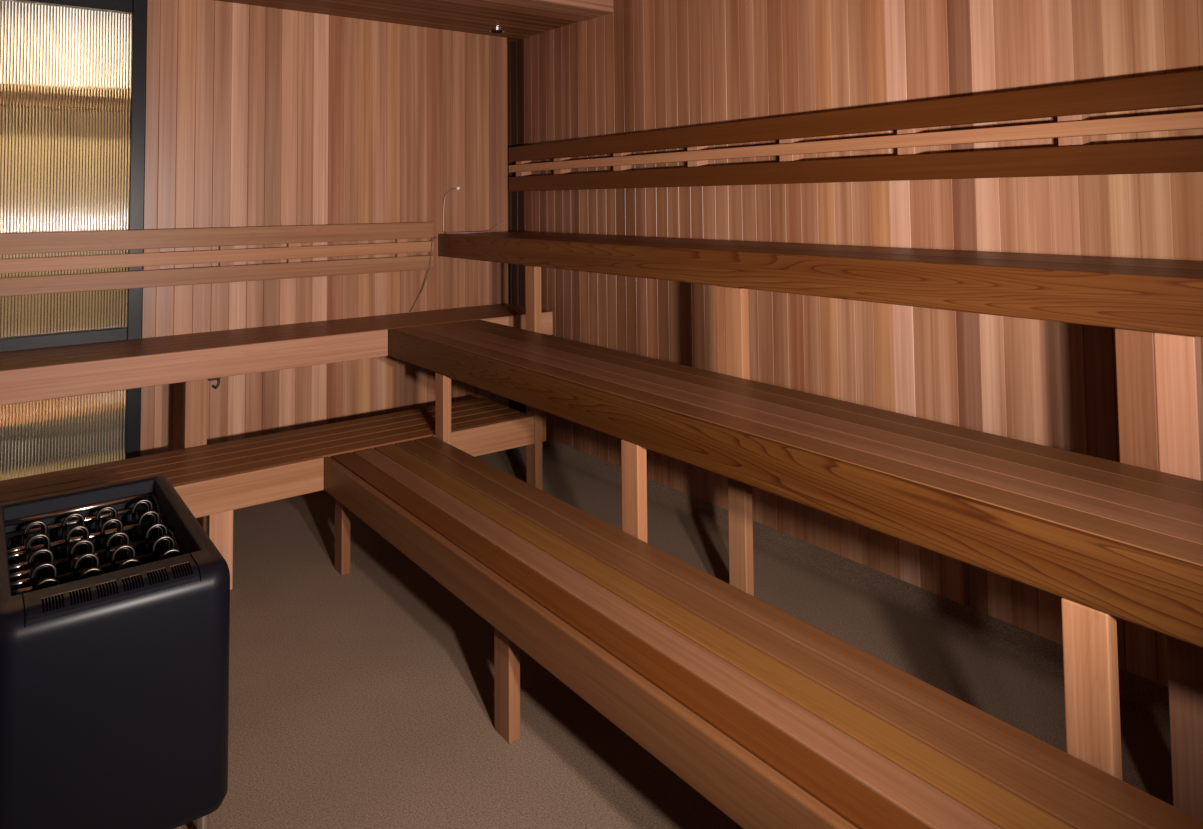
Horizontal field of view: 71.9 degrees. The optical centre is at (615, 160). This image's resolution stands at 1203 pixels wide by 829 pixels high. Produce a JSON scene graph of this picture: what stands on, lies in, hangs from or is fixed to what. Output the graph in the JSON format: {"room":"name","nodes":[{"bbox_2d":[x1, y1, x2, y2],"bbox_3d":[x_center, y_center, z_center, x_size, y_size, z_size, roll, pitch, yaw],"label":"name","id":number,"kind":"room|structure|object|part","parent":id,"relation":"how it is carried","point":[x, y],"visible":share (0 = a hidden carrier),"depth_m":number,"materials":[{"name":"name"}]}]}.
{"room":"spa","nodes":[
{"label":"spa","id":0,"kind":"room"},
{"bbox_2d":[140,0,508,456],"bbox_3d":[-1.544,0.469,4.799,2.095,2.650,0.030,1,-3,-38],"label":"wall","id":1,"kind":"structure","parent":0,"point":[256,116],"depth_m":4.67,"materials":[{"name":"brown wood"}]},
{"bbox_2d":[0,0,146,480],"bbox_3d":[-3.017,0.461,3.668,1.618,2.590,0.067,1,-3,-38],"label":"window","id":2,"kind":"structure","parent":1,"relation":"in","point":[73,72],"depth_m":3.98,"materials":[{"name":"yellow glass"}]},
{"bbox_3d":[-3.006,1.281,3.627,1.489,0.828,0.012,1,-3,-38],"label":"pane","id":3,"kind":"part","parent":2,"relation":"part of","materials":[{"name":"clear glass"}]},
{"bbox_3d":[-3.012,0.837,3.651,1.489,0.061,0.067,1,-3,-38],"label":"frame","id":4,"kind":"part","parent":2,"relation":"part of","materials":[{"name":"grey metal"}]},
{"bbox_3d":[-3.019,0.024,3.686,1.489,1.566,0.012,1,-3,-38],"label":"pane","id":5,"kind":"part","parent":2,"relation":"part of","materials":[{"name":"clear glass"}]},
{"bbox_3d":[-3.030,-0.795,3.728,1.489,0.075,0.067,1,-3,-38],"label":"frame","id":6,"kind":"part","parent":2,"relation":"part of","materials":[{"name":"grey metal"}]},
{"bbox_3d":[-2.402,0.477,4.143,0.063,2.590,0.067,1,-3,-38],"label":"frame","id":7,"kind":"part","parent":2,"relation":"part of","materials":[{"name":"grey metal"}]},
{"bbox_2d":[0,222,433,296],"bbox_3d":[-2.420,0.481,4.060,3.272,0.286,0.066,1,-3,-38],"label":"backrest","id":8,"kind":"object","parent":1,"relation":"attached to","point":[150,241],"visible":1,"depth_m":4.25,"materials":[{"name":"beige wood"}]},
{"bbox_3d":[-2.406,0.581,4.039,3.272,0.085,0.026,1,-3,-38],"label":"rail","id":9,"kind":"part","parent":8,"relation":"part of","materials":[{"name":"beige wood"}]},
{"bbox_3d":[-2.407,0.486,4.044,3.272,0.065,0.026,1,-3,-38],"label":"rail","id":10,"kind":"part","parent":8,"relation":"part of","materials":[{"name":"brown wood"}]},
{"bbox_3d":[-2.409,0.385,4.048,3.272,0.096,0.026,1,-3,-38],"label":"rail","id":11,"kind":"part","parent":8,"relation":"part of","materials":[{"name":"beige wood"}]},
{"bbox_2d":[410,237,436,311],"bbox_3d":[-1.160,0.682,5.004,0.162,0.447,0.030,0,-3,-10],"label":"cable","id":12,"kind":"object","parent":8,"relation":"hanging from","point":[435,237],"visible":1,"depth_m":5.00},
{"bbox_2d":[216,0,578,42],"bbox_3d":[-2.030,-0.885,4.123,3.950,0.038,0.845,1,-3,-38],"label":"ceiling","id":13,"kind":"structure","parent":1,"relation":"attached to","point":[437,14],"depth_m":4.78,"materials":[{"name":"brown wood"}]},
{"bbox_2d":[489,27,503,32],"bbox_3d":[-0.747,-0.819,5.201,0.095,0.020,0.095,1,-3,-38],"label":"recessed light","id":14,"kind":"object","parent":13,"relation":"in","point":[493,29],"visible":1,"depth_m":5.17,"materials":[{"name":"silver metal"}]},
{"bbox_2d":[443,187,459,231],"bbox_3d":[-1.028,0.300,5.173,0.108,0.281,0.022,1,-3,-38],"label":"sensor","id":15,"kind":"object","parent":1,"relation":"attached to","point":[456,188],"visible":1,"depth_m":5.15,"materials":[{"name":"silver metal"}]},
{"bbox_2d":[175,446,1172,828],"bbox_3d":[-0.688,1.694,2.305,4.060,0.050,6.850,1,-3,-38],"label":"floor","id":16,"kind":"structure","parent":0,"point":[364,697],"depth_m":2.62,"materials":[{"name":"grey concrete"}]},
{"bbox_2d":[0,475,229,828],"bbox_3d":[-1.379,1.329,2.201,0.474,0.683,0.878,1,-3,-38],"label":"heater","id":17,"kind":"object","parent":16,"relation":"on","point":[115,598],"visible":1,"depth_m":1.90,"materials":[{"name":"metal"}]},
{"bbox_2d":[25,553,198,625],"bbox_3d":[-1.160,0.985,1.918,0.334,0.027,0.122,1,-3,-38],"label":"grille","id":18,"kind":"object","parent":17,"relation":"attached to","point":[74,601],"depth_m":1.89,"materials":[{"name":"metal"}]},
{"bbox_2d":[0,397,545,589],"bbox_3d":[-1.867,1.502,3.406,3.410,0.462,0.536,1,-3,-38],"label":"bench","id":19,"kind":"object","parent":16,"relation":"on","point":[213,481],"visible":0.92,"depth_m":3.54,"materials":[{"name":"beige wood"}]},
{"bbox_3d":[-1.594,1.516,3.341,0.089,0.422,0.040,1,-3,-38],"label":"post","id":20,"kind":"part","parent":19,"relation":"part of","materials":[{"name":"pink wood"}]},
{"bbox_2d":[0,303,552,531],"bbox_3d":[-2.051,1.316,3.982,3.815,0.891,0.555,1,-3,-38],"label":"bench","id":21,"kind":"object","parent":16,"relation":"on","point":[30,375],"depth_m":3.84,"materials":[{"name":"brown wood"}]},
{"bbox_3d":[-1.925,1.326,3.792,0.092,0.851,0.040,1,-3,-38],"label":"post","id":22,"kind":"part","parent":21,"relation":"part of","materials":[{"name":"beige wood"}]},
{"bbox_3d":[-1.865,1.030,3.849,0.051,0.054,0.030,1,-3,-38],"label":"bracket","id":23,"kind":"part","parent":21,"relation":"part of","materials":[{"name":"black metal"}]},
{"bbox_2d":[324,436,1202,828],"bbox_3d":[0.309,1.410,1.946,0.510,0.462,4.439,1,-3,-38],"label":"bench","id":24,"kind":"object","parent":16,"relation":"on","point":[776,720],"visible":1,"depth_m":1.92,"materials":[{"name":"brown wood"}]},
{"bbox_3d":[-1.157,1.519,3.510,0.038,0.422,0.087,1,-3,-38],"label":"post","id":25,"kind":"part","parent":24,"relation":"part of","materials":[{"name":"brown wood"}]},
{"bbox_3d":[-0.319,1.459,2.426,0.038,0.422,0.087,1,-3,-38],"label":"post","id":26,"kind":"part","parent":24,"relation":"part of","materials":[{"name":"brown wood"}]},
{"bbox_2d":[389,320,1202,779],"bbox_3d":[0.554,1.218,2.494,0.538,0.891,4.989,1,-3,-38],"label":"bench","id":27,"kind":"object","parent":16,"relation":"on","point":[1110,539],"visible":0.88,"depth_m":2.05,"materials":[{"name":"orange wood"}]},
{"bbox_3d":[-0.800,1.365,3.843,0.041,0.753,0.086,1,-3,-38],"label":"post","id":28,"kind":"part","parent":27,"relation":"part of","materials":[{"name":"beige wood"}]},
{"bbox_3d":[0.062,1.304,2.727,0.041,0.753,0.086,1,-3,-38],"label":"post","id":29,"kind":"part","parent":27,"relation":"part of","materials":[{"name":"beige wood"}]},
{"bbox_3d":[0.929,1.242,1.607,0.041,0.753,0.086,1,-3,-38],"label":"post","id":30,"kind":"part","parent":27,"relation":"part of","materials":[{"name":"beige wood"}]},
{"bbox_2d":[438,231,1202,820],"bbox_3d":[0.839,1.011,3.079,0.598,1.355,5.548,1,-3,-38],"label":"bench","id":31,"kind":"object","parent":16,"relation":"on","point":[1154,307],"visible":0.69,"depth_m":2.43,"materials":[{"name":"brown wood"}]},
{"bbox_2d":[446,222,507,233],"bbox_3d":[-0.843,0.419,5.226,0.467,0.063,0.108,2,-4,-43],"label":"cable","id":32,"kind":"object","parent":31,"relation":"on","point":[503,222],"visible":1,"depth_m":5.11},
{"bbox_3d":[-0.421,1.149,4.258,0.042,1.216,0.089,1,-3,-38],"label":"post","id":33,"kind":"part","parent":31,"relation":"part of","materials":[{"name":"beige wood"}]},
{"bbox_3d":[0.463,1.086,3.115,0.042,1.216,0.088,1,-3,-38],"label":"post","id":34,"kind":"part","parent":31,"relation":"part of","materials":[{"name":"beige wood"}]},
{"bbox_3d":[1.354,1.022,1.963,0.042,1.216,0.086,1,-3,-38],"label":"post","id":35,"kind":"part","parent":31,"relation":"part of","materials":[{"name":"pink wood"}]},
{"bbox_2d":[508,0,1202,686],"bbox_3d":[1.077,0.306,3.314,0.030,2.780,5.934,1,-3,-38],"label":"wall","id":36,"kind":"structure","parent":0,"point":[640,66],"depth_m":3.36,"materials":[{"name":"brown wood"}]},
{"bbox_2d":[507,42,508,303],"bbox_3d":[-0.777,0.499,5.604,0.160,2.650,0.030,1,-3,-38],"label":"trim","id":37,"kind":"structure","parent":36,"relation":"attached to","point":[507,42],"depth_m":5.66,"materials":[{"name":"brown wood"}]},
{"bbox_2d":[441,0,613,21],"bbox_3d":[-1.672,-0.962,3.661,3.950,0.156,0.314,1,-3,-38],"label":"trim","id":38,"kind":"structure","parent":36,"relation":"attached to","point":[576,10],"depth_m":4.63,"materials":[{"name":"brown wood"}]},
{"bbox_2d":[526,437,1169,725],"bbox_3d":[1.131,1.652,3.113,0.075,0.070,5.800,1,-3,-38],"label":"baseboard","id":39,"kind":"structure","parent":36,"relation":"attached to","point":[1149,698],"depth_m":3.20,"materials":[{"name":"brown wood"}]},
{"bbox_2d":[508,70,1202,191],"bbox_3d":[1.028,-0.065,3.284,0.100,0.291,5.547,1,-3,-38],"label":"backrest","id":40,"kind":"object","parent":36,"relation":"attached to","point":[1073,106],"visible":1,"depth_m":3.09,"materials":[{"name":"brown wood"}]},
{"bbox_3d":[1.000,0.032,3.258,0.028,0.095,5.547,1,-3,-38],"label":"rail","id":41,"kind":"part","parent":40,"relation":"part of","materials":[{"name":"brown wood"}]},
{"bbox_3d":[0.999,-0.069,3.263,0.028,0.048,5.547,1,-3,-38],"label":"rail","id":42,"kind":"part","parent":40,"relation":"part of","materials":[{"name":"brown wood"}]}
]}

